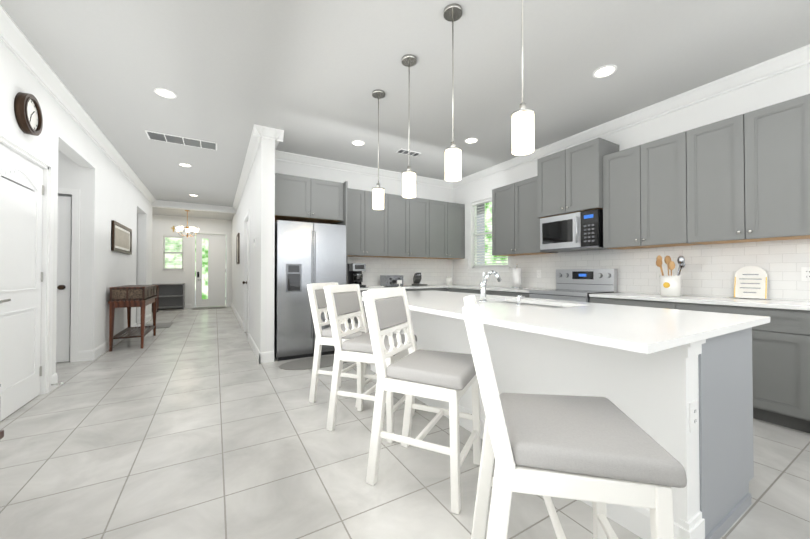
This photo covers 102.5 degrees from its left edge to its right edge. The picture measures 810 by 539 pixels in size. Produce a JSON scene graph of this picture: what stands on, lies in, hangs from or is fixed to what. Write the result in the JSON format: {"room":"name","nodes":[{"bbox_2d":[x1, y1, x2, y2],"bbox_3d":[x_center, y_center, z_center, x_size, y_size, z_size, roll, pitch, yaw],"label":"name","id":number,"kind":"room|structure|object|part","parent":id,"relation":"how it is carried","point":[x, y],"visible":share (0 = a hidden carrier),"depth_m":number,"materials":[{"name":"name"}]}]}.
{"room":"kitchen","nodes":[
{"label":"kitchen","id":0,"kind":"room"},
{"bbox_2d":[58,150,78,195],"bbox_3d":[-4.737,-0.303,3.930,1.190,2.950,0.150,0,-1,-30],"label":"wall","id":1,"kind":"structure","parent":0,"point":[68,172],"depth_m":4.11,"materials":[{"name":"paint"}]},
{"bbox_2d":[56,196,71,362],"bbox_3d":[-4.623,0.118,3.910,0.848,2.092,0.111,0,-1,-30],"label":"door","id":2,"kind":"structure","parent":1,"relation":"in","point":[63,304],"depth_m":4.11,"materials":[{"name":"paint"}]},
{"bbox_2d":[58,187,79,361],"bbox_3d":[-4.613,0.072,3.902,1.020,2.200,0.016,0,-1,-30],"label":"door frame","id":3,"kind":"structure","parent":1,"relation":"attached to","point":[75,247],"depth_m":4.13,"materials":[{"name":"paint"}]},
{"bbox_2d":[0,40,152,374],"bbox_3d":[-2.629,-0.329,1.653,0.150,2.950,14.950,0,-1,-30],"label":"wall","id":4,"kind":"structure","parent":0,"point":[109,191],"depth_m":4.22,"materials":[{"name":"paint"}]},
{"bbox_2d":[0,143,43,420],"bbox_3d":[-3.153,0.104,2.655,0.091,2.092,0.878,0,-1,-30],"label":"door","id":5,"kind":"structure","parent":4,"relation":"in","point":[21,196],"depth_m":2.68,"materials":[{"name":"paint"}]},
{"bbox_2d":[0,125,53,394],"bbox_3d":[-3.192,0.057,2.628,0.166,2.200,1.070,0,-1,-30],"label":"door frame","id":6,"kind":"structure","parent":4,"relation":"attached to","point":[14,143],"depth_m":3.04,"materials":[{"name":"paint"}]},
{"bbox_2d":[14,92,42,135],"bbox_3d":[-3.105,-1.282,2.688,0.060,0.324,0.324,0,-1,-30],"label":"wall clock","id":7,"kind":"object","parent":4,"relation":"attached to","point":[28,114],"visible":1,"depth_m":2.64,"materials":[{"name":"brown wood"}]},
{"bbox_2d":[0,5,155,203],"bbox_3d":[-2.485,-1.745,1.666,0.095,0.118,14.800,0,-1,-30],"label":"crown molding","id":8,"kind":"structure","parent":4,"relation":"attached to","point":[18,44],"depth_m":3.10,"materials":[{"name":"paint"}]},
{"bbox_2d":[111,220,131,254],"bbox_3d":[-4.747,-0.510,5.462,0.035,0.460,1.220,0,-1,-30],"label":"picture frame","id":9,"kind":"object","parent":4,"relation":"attached to","point":[121,238],"visible":1,"depth_m":5.37,"materials":[{"name":"brown metal"}]},
{"bbox_2d":[52,302,273,389],"bbox_3d":[-1.184,1.104,3.894,5.900,0.135,17.818,0,-1,-35],"label":"baseboard","id":10,"kind":"structure","parent":4,"relation":"attached to","point":[101,349],"depth_m":4.30,"materials":[{"name":"paint"}]},
{"bbox_2d":[136,213,137,321],"bbox_3d":[-7.101,-0.267,7.013,2.160,2.950,0.120,0,-1,-30],"label":"wall","id":11,"kind":"structure","parent":0,"point":[136,257],"depth_m":7.49,"materials":[{"name":"paint"}]},
{"bbox_2d":[152,214,231,303],"bbox_3d":[-7.328,-0.228,10.442,3.430,2.950,0.150,0,-1,-30],"label":"wall","id":12,"kind":"structure","parent":0,"point":[162,225],"depth_m":10.48,"materials":[{"name":"paint"}]},
{"bbox_2d":[162,235,184,271],"bbox_3d":[-7.397,-0.491,10.384,0.630,1.165,0.185,0,-1,-30],"label":"window","id":13,"kind":"structure","parent":12,"relation":"in","point":[172,269],"depth_m":10.37,"materials":[{"name":"paint"}]},
{"bbox_2d":[163,236,182,268],"bbox_3d":[-7.402,-0.533,10.394,0.520,1.055,0.060,0,-1,-30],"label":"window blind","id":14,"kind":"object","parent":13,"relation":"attached to","point":[167,253],"visible":0.98,"depth_m":10.38,"materials":[{"name":"white plastic"}]},
{"bbox_2d":[192,231,228,307],"bbox_3d":[-6.471,-0.006,10.845,1.050,2.515,0.016,0,-1,-30],"label":"door frame","id":15,"kind":"structure","parent":12,"relation":"attached to","point":[193,273],"depth_m":10.77,"materials":[{"name":"paint"}]},
{"bbox_2d":[196,234,225,306],"bbox_3d":[-6.497,0.032,10.893,0.864,2.420,0.086,0,-1,-30],"label":"front door","id":16,"kind":"structure","parent":12,"relation":"in","point":[216,270],"depth_m":10.93,"materials":[{"name":"paint"}]},
{"bbox_2d":[152,200,235,213],"bbox_3d":[-5.497,-1.645,8.564,1.860,0.160,0.150,0,-1,-30],"label":"header beam","id":17,"kind":"structure","parent":0,"point":[189,206],"depth_m":8.48,"materials":[{"name":"paint"}]},
{"bbox_2d":[232,138,274,351],"bbox_3d":[-3.809,-0.260,7.663,0.160,2.950,8.200,0,-1,-30],"label":"wall","id":18,"kind":"structure","parent":0,"point":[257,199],"depth_m":4.21,"materials":[{"name":"paint"}]},
{"bbox_2d":[236,233,239,263],"bbox_3d":[-4.041,-0.492,7.867,0.035,0.720,0.700,0,-1,-30],"label":"picture frame","id":19,"kind":"object","parent":18,"relation":"attached to","point":[238,248],"visible":1,"depth_m":7.57,"materials":[{"name":"brown wood"}]},
{"bbox_2d":[242,222,247,333],"bbox_3d":[-2.854,0.141,5.884,0.111,2.092,0.868,0,-1,-30],"label":"hall door","id":20,"kind":"structure","parent":18,"relation":"in","point":[244,282],"depth_m":6.07,"materials":[{"name":"paint"}]},
{"bbox_2d":[243,209,249,332],"bbox_3d":[-2.802,0.095,5.920,0.176,2.200,1.040,0,-1,-30],"label":"door frame","id":21,"kind":"structure","parent":18,"relation":"attached to","point":[245,269],"depth_m":6.26,"materials":[{"name":"paint"}]},
{"bbox_2d":[232,124,267,210],"bbox_3d":[-3.236,-1.690,6.477,0.125,0.118,5.735,0,-1,-30],"label":"crown molding","id":22,"kind":"structure","parent":18,"relation":"attached to","point":[258,132],"depth_m":4.88,"materials":[{"name":"paint"}]},
{"bbox_2d":[268,128,283,159],"bbox_3d":[-1.774,-1.713,4.441,0.105,0.118,0.745,0,-1,-30],"label":"crown molding","id":23,"kind":"structure","parent":18,"relation":"attached to","point":[277,134],"depth_m":4.16,"materials":[{"name":"paint"}]},
{"bbox_2d":[275,160,452,288],"bbox_3d":[-0.518,-0.281,5.788,3.630,2.950,0.120,0,-1,-30],"label":"wall","id":24,"kind":"structure","parent":0,"point":[367,183],"depth_m":5.59,"materials":[{"name":"paint"}]},
{"bbox_2d":[276,151,451,188],"bbox_3d":[-0.558,-1.699,5.656,3.410,0.118,0.095,0,-1,-30],"label":"crown molding","id":25,"kind":"structure","parent":24,"relation":"attached to","point":[284,156],"depth_m":5.46,"materials":[{"name":"paint"}]},
{"bbox_2d":[347,256,450,285],"bbox_3d":[-0.113,0.040,5.945,2.490,0.509,0.008,0,-1,-30],"label":"backsplash","id":26,"kind":"structure","parent":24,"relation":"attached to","point":[433,271],"depth_m":6.01,"materials":[{"name":"tile"}]},
{"bbox_2d":[347,188,464,258],"bbox_3d":[-0.009,-0.740,5.785,2.500,1.052,0.404,0,-1,-30],"label":"upper cabinet","id":27,"kind":"object","parent":24,"relation":"attached to","point":[398,226],"visible":0.94,"depth_m":5.61,"materials":[{"name":"grey wood"}]},
{"bbox_2d":[0,304,809,538],"bbox_3d":[-2.118,1.205,4.199,13.500,0.060,18.860,0,-1,-30],"label":"floor","id":28,"kind":"structure","parent":0,"point":[189,423],"depth_m":1.94,"materials":[{"name":"tile"}]},
{"bbox_2d":[0,384,3,438],"bbox_3d":[-1.594,0.805,0.762,0.430,0.661,1.200,0,-1,-30],"label":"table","id":29,"kind":"object","parent":28,"relation":"on","point":[1,434],"visible":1,"depth_m":1.37,"materials":[{"name":"brown wood"}]},
{"bbox_2d":[108,285,156,351],"bbox_3d":[-4.395,0.728,5.300,0.425,0.921,1.200,0,-1,-30],"label":"console table","id":30,"kind":"object","parent":28,"relation":"on","point":[130,296],"visible":1,"depth_m":4.88,"materials":[{"name":"brown wood"}]},
{"bbox_2d":[152,285,159,312],"bbox_3d":[-7.333,0.843,9.239,0.520,0.780,0.460,0,-1,-30],"label":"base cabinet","id":31,"kind":"object","parent":28,"relation":"on","point":[157,304],"visible":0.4,"depth_m":9.32,"materials":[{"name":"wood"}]},
{"bbox_2d":[145,322,172,328],"bbox_3d":[-5.296,1.202,6.939,0.500,0.009,0.800,0,-1,-30],"label":"mat","id":32,"kind":"object","parent":28,"relation":"on","point":[163,325],"visible":0.71,"depth_m":6.95,"materials":[{"name":"grey fabric"}]},
{"bbox_2d":[152,283,184,308],"bbox_3d":[-7.417,0.843,10.076,0.960,0.800,0.350,0,-1,-30],"label":"bookshelf","id":33,"kind":"object","parent":28,"relation":"on","point":[171,296],"visible":0.58,"depth_m":10.25,"materials":[{"name":"grey wood"}]},
{"bbox_2d":[192,306,225,309],"bbox_3d":[-6.333,1.242,10.515,0.920,0.011,0.540,0,-1,-30],"label":"door mat","id":34,"kind":"object","parent":28,"relation":"on","point":[208,307],"visible":1,"depth_m":10.58,"materials":[{"name":"grey fabric"}]},
{"bbox_2d":[274,220,345,360],"bbox_3d":[-1.426,0.276,4.714,0.925,1.810,0.767,0,-1,-30],"label":"refrigerator","id":35,"kind":"object","parent":28,"relation":"on","point":[306,253],"visible":0.77,"depth_m":4.31,"materials":[{"name":"metal"}]},
{"bbox_2d":[275,173,347,283],"bbox_3d":[-1.436,-0.048,4.761,0.980,2.460,0.718,0,-1,-30],"label":"tall cabinet","id":36,"kind":"object","parent":28,"relation":"on","point":[303,199],"visible":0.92,"depth_m":4.57,"materials":[{"name":"grey wood"}]},
{"bbox_2d":[279,355,346,369],"bbox_3d":[-1.099,1.168,4.100,0.920,0.010,0.506,0,-1,-30],"label":"mat","id":37,"kind":"object","parent":28,"relation":"on","point":[307,363],"visible":0.62,"depth_m":4.02,"materials":[{"name":"grey fabric"}]},
{"bbox_2d":[307,282,376,410],"bbox_3d":[-0.522,0.643,2.964,0.566,1.039,0.483,0,-1,20],"label":"stool","id":38,"kind":"object","parent":28,"relation":"on","point":[317,297],"visible":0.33,"depth_m":2.82,"materials":[{"name":"white paint"}]},
{"bbox_3d":[-0.458,0.552,2.942,0.429,0.066,0.483,0,-1,20],"label":"seat","id":39,"kind":"part","parent":38,"relation":"part of","materials":[{"name":"fabric"}]},
{"bbox_2d":[348,290,367,323],"bbox_3d":[-0.679,0.752,5.251,0.821,0.870,0.620,0,-1,-30],"label":"base cabinet","id":40,"kind":"object","parent":28,"relation":"on","point":[355,318],"depth_m":4.92,"materials":[{"name":"grey wood"}]},
{"bbox_2d":[324,284,416,442],"bbox_3d":[-0.247,0.637,2.462,0.566,1.039,0.483,0,-1,21],"label":"stool","id":41,"kind":"object","parent":28,"relation":"on","point":[346,299],"visible":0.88,"depth_m":2.33,"materials":[{"name":"white paint"}]},
{"bbox_3d":[-0.183,0.546,2.439,0.429,0.066,0.483,0,-1,21],"label":"seat","id":42,"kind":"part","parent":41,"relation":"part of","materials":[{"name":"fabric"}]},
{"bbox_2d":[405,288,435,290],"bbox_3d":[-0.050,0.757,5.619,0.882,0.870,0.620,0,-1,-30],"label":"base cabinet","id":43,"kind":"object","parent":28,"relation":"on","point":[424,289],"depth_m":5.48,"materials":[{"name":"grey wood"}]},
{"bbox_2d":[360,284,453,289],"bbox_3d":[0.048,0.307,5.674,2.518,0.030,0.633,0,-1,-30],"label":"countertop","id":44,"kind":"structure","parent":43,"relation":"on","point":[407,286],"depth_m":5.48,"materials":[{"name":"white stone"}]},
{"bbox_2d":[347,263,365,286],"bbox_3d":[-0.790,0.096,5.288,0.220,0.380,0.262,0,-1,-30],"label":"coffee maker","id":45,"kind":"object","parent":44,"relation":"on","point":[354,273],"visible":0.85,"depth_m":5.21,"materials":[{"name":"black plastic"}]},
{"bbox_2d":[380,275,402,286],"bbox_3d":[-0.225,0.195,5.609,0.340,0.190,0.235,0,-1,-30],"label":"toaster","id":46,"kind":"object","parent":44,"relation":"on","point":[388,280],"visible":0.83,"depth_m":5.51,"materials":[{"name":"silver metal"}]},
{"bbox_2d":[412,284,426,285],"bbox_3d":[0.259,0.278,5.889,0.180,0.030,0.240,0,-1,-30],"label":"tray","id":47,"kind":"object","parent":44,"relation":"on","point":[419,284],"visible":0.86,"depth_m":5.80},
{"bbox_2d":[413,272,421,283],"bbox_3d":[0.228,0.151,5.859,0.110,0.214,0.297,0,-1,-10],"label":"knife block","id":48,"kind":"object","parent":47,"relation":"on","point":[417,278],"visible":1,"depth_m":5.81,"materials":[{"name":"black metal"}]},
{"bbox_2d":[446,275,451,284],"bbox_3d":[0.852,0.204,6.283,0.132,0.188,0.132,0,-1,-30],"label":"canister","id":49,"kind":"object","parent":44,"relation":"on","point":[448,280],"visible":0.98,"depth_m":6.23,"materials":[{"name":"ceramic"}]},
{"bbox_2d":[362,287,480,513],"bbox_3d":[0.117,0.630,1.843,0.566,1.039,0.483,0,-1,26],"label":"stool","id":50,"kind":"object","parent":28,"relation":"on","point":[450,378],"visible":1,"depth_m":1.73,"materials":[{"name":"white paint"}]},
{"bbox_3d":[0.179,0.539,1.815,0.429,0.066,0.483,0,-1,26],"label":"seat","id":51,"kind":"part","parent":50,"relation":"part of","materials":[{"name":"fabric"}]},
{"bbox_2d":[436,288,447,290],"bbox_3d":[0.412,0.760,5.889,0.431,0.870,0.620,0,-1,-30],"label":"base cabinet","id":52,"kind":"object","parent":28,"relation":"on","point":[437,289],"depth_m":5.68,"materials":[{"name":"grey wood"}]},
{"bbox_2d":[448,288,479,293],"bbox_3d":[1.287,0.755,5.430,0.620,0.870,1.061,0,-1,-30],"label":"base cabinet","id":53,"kind":"object","parent":28,"relation":"on","point":[449,289],"depth_m":5.36,"materials":[{"name":"grey wood"}]},
{"bbox_2d":[448,285,538,292],"bbox_3d":[1.463,0.301,5.124,0.630,0.030,1.705,0,-1,-30],"label":"countertop","id":54,"kind":"structure","parent":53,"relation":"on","point":[492,288],"depth_m":4.84,"materials":[{"name":"white stone"}]},
{"bbox_2d":[511,264,522,287],"bbox_3d":[1.694,0.102,4.923,0.170,0.361,0.170,0,-1,-30],"label":"paper towel holder","id":55,"kind":"object","parent":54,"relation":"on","point":[516,277],"visible":1,"depth_m":4.87,"materials":[{"name":"white paper"}]},
{"bbox_2d":[486,290,530,297],"bbox_3d":[1.696,0.747,4.730,0.620,0.870,0.806,0,-1,-30],"label":"base cabinet","id":56,"kind":"object","parent":28,"relation":"on","point":[502,293],"depth_m":4.58,"materials":[{"name":"grey wood"}]},
{"bbox_2d":[371,301,753,538],"bbox_3d":[0.682,0.723,2.721,0.802,0.870,2.977,0,-1,-30],"label":"kitchen island","id":57,"kind":"object","parent":28,"relation":"on","point":[653,395],"visible":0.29,"depth_m":1.47,"materials":[{"name":"paint"}]},
{"bbox_2d":[361,290,769,353],"bbox_3d":[0.578,0.273,2.670,1.320,0.030,3.020,0,-1,-30],"label":"island countertop","id":58,"kind":"structure","parent":57,"relation":"on","point":[645,330],"depth_m":1.59,"materials":[{"name":"white stone"}]},
{"bbox_2d":[479,270,501,301],"bbox_3d":[0.696,0.130,2.625,0.241,0.253,0.083,0,-1,-30],"label":"faucet","id":59,"kind":"object","parent":58,"relation":"on","point":[483,287],"visible":1,"depth_m":2.58,"materials":[{"name":"silver metal"}]},
{"bbox_2d":[516,295,524,305],"bbox_3d":[0.818,0.218,2.301,0.078,0.070,0.036,0,-1,-30],"label":"soap dispenser","id":60,"kind":"object","parent":58,"relation":"on","point":[518,300],"visible":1,"depth_m":2.28,"materials":[{"name":"silver metal"}]},
{"bbox_2d":[689,399,697,431],"bbox_3d":[1.149,0.582,1.292,0.070,0.114,0.008,0,-1,-30],"label":"outlet","id":61,"kind":"object","parent":57,"relation":"attached to","point":[693,415],"visible":1,"depth_m":1.28,"materials":[{"name":"plastic"}]},
{"bbox_2d":[529,269,616,302],"bbox_3d":[2.042,0.573,4.020,0.681,1.160,0.756,0,-1,-30],"label":"range","id":62,"kind":"object","parent":28,"relation":"on","point":[578,285],"visible":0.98,"depth_m":4.03,"materials":[{"name":"metal"}]},
{"bbox_2d":[462,295,686,538],"bbox_3d":[0.485,0.622,1.105,0.566,1.039,0.483,0,-1,11],"label":"stool","id":63,"kind":"object","parent":28,"relation":"on","point":[599,453],"visible":1,"depth_m":0.92,"materials":[{"name":"fabric"}]},
{"bbox_3d":[0.552,0.530,1.093,0.429,0.066,0.483,0,-1,11],"label":"seat","id":64,"kind":"part","parent":63,"relation":"part of","materials":[{"name":"fabric"}]},
{"bbox_2d":[590,297,663,307],"bbox_3d":[2.499,0.731,3.356,0.620,0.870,0.836,0,-1,-30],"label":"base cabinet","id":65,"kind":"object","parent":28,"relation":"on","point":[630,302],"depth_m":3.23,"materials":[{"name":"grey wood"}]},
{"bbox_2d":[664,301,809,432],"bbox_3d":[2.862,0.724,2.736,0.620,0.870,0.846,0,-1,-30],"label":"base cabinet","id":66,"kind":"object","parent":28,"relation":"on","point":[781,364],"depth_m":2.37,"materials":[{"name":"grey wood"}]},
{"bbox_2d":[589,292,809,310],"bbox_3d":[2.681,0.277,3.041,0.630,0.030,1.568,0,-1,-30],"label":"countertop","id":67,"kind":"structure","parent":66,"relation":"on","point":[778,304],"depth_m":2.79,"materials":[{"name":"white stone"}]},
{"bbox_2d":[656,255,684,296],"bbox_3d":[2.628,0.058,3.226,0.194,0.409,0.243,0,-1,-30],"label":"utensil crock","id":68,"kind":"object","parent":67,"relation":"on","point":[670,285],"visible":1,"depth_m":3.16,"materials":[{"name":"ceramic"}]},
{"bbox_2d":[734,266,767,298],"bbox_3d":[3.077,0.111,2.893,0.065,0.290,0.200,0,-1,-30],"label":"sign","id":69,"kind":"object","parent":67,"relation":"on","point":[751,281],"visible":0.98,"depth_m":2.88,"materials":[{"name":"ceramic"}]},
{"bbox_2d":[0,0,809,219],"bbox_3d":[-2.118,-1.804,4.233,13.500,0.060,18.860,0,-1,-30],"label":"ceiling","id":70,"kind":"structure","parent":0,"point":[308,77],"depth_m":2.88,"materials":[{"name":"paint"}]},
{"bbox_2d":[154,88,176,98],"bbox_3d":[-2.424,-1.782,3.290,0.189,0.006,0.189,0,-1,15],"label":"recessed light","id":71,"kind":"object","parent":70,"relation":"in","point":[166,93],"depth_m":3.29,"materials":[{"name":"paint"}]},
{"bbox_2d":[145,130,216,149],"bbox_3d":[-3.043,-1.764,4.468,0.800,0.014,0.300,0,-1,-30],"label":"ceiling vent","id":72,"kind":"object","parent":70,"relation":"in","point":[163,137],"visible":0.92,"depth_m":4.43,"materials":[{"name":"metal"}]},
{"bbox_2d":[178,163,191,166],"bbox_3d":[-3.701,-1.757,5.474,0.189,0.006,0.189,0,-1,15],"label":"recessed light","id":73,"kind":"object","parent":70,"relation":"in","point":[181,164],"depth_m":5.48,"materials":[{"name":"paint"}]},
{"bbox_2d":[175,210,198,236],"bbox_3d":[-6.332,-1.323,9.457,0.577,0.782,0.558,0,-1,-30],"label":"chandelier","id":74,"kind":"object","parent":70,"relation":"hanging from","point":[187,229],"visible":1,"depth_m":9.41,"materials":[{"name":"white glass"}]},
{"bbox_2d":[351,140,364,145],"bbox_3d":[-0.655,-1.768,4.544,0.189,0.006,0.189,0,-1,15],"label":"recessed light","id":75,"kind":"object","parent":70,"relation":"in","point":[356,142],"depth_m":4.54,"materials":[{"name":"paint"}]},
{"bbox_2d":[372,89,384,209],"bbox_3d":[-0.268,-1.199,3.281,0.130,1.173,0.130,0,-1,-30],"label":"pendant light","id":76,"kind":"object","parent":70,"relation":"hanging from","point":[378,191],"visible":1,"depth_m":3.24,"materials":[{"name":"silver metal"}]},
{"bbox_2d":[396,148,420,156],"bbox_3d":[0.052,-1.759,4.899,0.360,0.014,0.160,0,-1,-30],"label":"ceiling vent","id":77,"kind":"object","parent":70,"relation":"in","point":[406,152],"visible":0.92,"depth_m":4.88,"materials":[{"name":"metal"}]},
{"bbox_2d":[401,54,416,197],"bbox_3d":[0.035,-1.205,2.763,0.130,1.173,0.130,0,-1,-30],"label":"pendant light","id":78,"kind":"object","parent":70,"relation":"hanging from","point":[409,175],"visible":0.98,"depth_m":2.72,"materials":[{"name":"white glass"}]},
{"bbox_2d":[444,3,461,180],"bbox_3d":[0.333,-1.211,2.254,0.130,1.173,0.130,0,-1,-30],"label":"pendant light","id":79,"kind":"object","parent":70,"relation":"hanging from","point":[452,14],"visible":1,"depth_m":2.22,"materials":[{"name":"white glass"}]},
{"bbox_2d":[464,138,477,143],"bbox_3d":[0.910,-1.769,4.463,0.189,0.006,0.189,0,-1,15],"label":"recessed light","id":80,"kind":"object","parent":70,"relation":"in","point":[469,140],"depth_m":4.46,"materials":[{"name":"paint"}]},
{"bbox_2d":[511,0,534,154],"bbox_3d":[0.631,-1.216,1.744,0.130,1.173,0.130,0,-1,-30],"label":"pendant light","id":81,"kind":"object","parent":70,"relation":"hanging from","point":[522,118],"visible":1,"depth_m":1.70,"materials":[{"name":"white glass"}]},
{"bbox_2d":[593,65,616,77],"bbox_3d":[1.803,-1.786,2.935,0.189,0.006,0.189,0,-1,15],"label":"recessed light","id":82,"kind":"object","parent":70,"relation":"in","point":[605,71],"depth_m":2.93,"materials":[{"name":"paint"}]},
{"bbox_2d":[453,64,809,300],"bbox_3d":[3.501,-0.321,2.393,0.120,2.950,10.040,0,-1,-30],"label":"wall","id":83,"kind":"structure","parent":0,"point":[785,86],"depth_m":3.35,"materials":[{"name":"paint"}]},
{"bbox_2d":[468,196,509,271],"bbox_3d":[1.507,-0.614,5.771,0.155,1.325,1.000,0,-1,-30],"label":"window","id":84,"kind":"structure","parent":83,"relation":"in","point":[472,254],"depth_m":6.14,"materials":[{"name":"paint"}]},
{"bbox_2d":[472,198,507,266],"bbox_3d":[1.517,-0.656,5.778,0.060,1.215,0.890,0,-1,-30],"label":"window blind","id":85,"kind":"object","parent":84,"relation":"attached to","point":[488,200],"visible":0.58,"depth_m":5.89,"materials":[{"name":"white plastic"}]},
{"bbox_2d":[537,138,618,217],"bbox_3d":[2.155,-1.090,4.111,0.474,0.792,0.810,0,-1,-30],"label":"upper cabinet","id":86,"kind":"object","parent":83,"relation":"attached to","point":[570,179],"visible":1,"depth_m":3.93,"materials":[{"name":"grey wood"}]},
{"bbox_2d":[540,209,605,251],"bbox_3d":[2.158,-0.463,4.100,0.468,0.435,0.756,0,-1,-30],"label":"over-the-range microwave","id":87,"kind":"object","parent":86,"relation":"attached to","point":[578,231],"visible":0.96,"depth_m":3.94,"materials":[{"name":"metal"}]},
{"bbox_2d":[451,239,809,300],"bbox_3d":[2.152,0.024,4.565,0.008,0.509,4.678,0,-1,-30],"label":"backsplash","id":88,"kind":"structure","parent":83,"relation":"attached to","point":[710,270],"depth_m":3.32,"materials":[{"name":"tile"}]},
{"bbox_2d":[537,270,540,277],"bbox_3d":[1.988,0.063,4.829,0.008,0.114,0.070,0,-1,-30],"label":"outlet","id":89,"kind":"object","parent":88,"relation":"attached to","point":[538,273],"visible":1,"depth_m":4.82,"materials":[{"name":"plastic"}]},
{"bbox_2d":[801,267,809,280],"bbox_3d":[3.270,0.037,2.636,0.008,0.114,0.070,0,-1,-30],"label":"outlet","id":90,"kind":"object","parent":88,"relation":"attached to","point":[805,273],"visible":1,"depth_m":2.65,"materials":[{"name":"plastic"}]},
{"bbox_2d":[452,44,809,188],"bbox_3d":[3.438,-1.738,2.303,0.095,0.118,9.920,0,-1,-30],"label":"crown molding","id":91,"kind":"structure","parent":83,"relation":"attached to","point":[799,57],"depth_m":3.41,"materials":[{"name":"paint"}]},
{"bbox_2d":[492,94,809,255],"bbox_3d":[2.344,-0.763,3.853,0.404,1.052,3.240,0,-1,-30],"label":"upper cabinet","id":92,"kind":"object","parent":83,"relation":"attached to","point":[744,177],"visible":0.98,"depth_m":2.94,"materials":[{"name":"grey wood"}]},
{"label":"outside","id":93,"kind":"structure","parent":0,"visible":0},
{"bbox_2d":[165,238,195,289],"bbox_3d":[-7.817,-0.425,11.102,1.550,2.280,0.020,0,-1,-30],"label":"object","id":94,"kind":"structure","parent":93,"point":[176,254],"depth_m":11.08,"materials":[{"name":"glass"}]},
{"bbox_2d":[202,239,207,298],"bbox_3d":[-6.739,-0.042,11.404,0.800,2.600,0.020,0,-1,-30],"label":"door glass panel","id":95,"kind":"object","parent":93,"point":[204,268],"depth_m":11.28,"materials":[{"name":"clear glass"}]},
{"bbox_2d":[485,202,507,264],"bbox_3d":[2.212,-0.552,6.184,0.020,2.440,1.920,0,-1,-30],"label":"kitchen window","id":96,"kind":"structure","parent":93,"point":[489,215],"depth_m":6.89,"materials":[{"name":"glass"}]}
]}

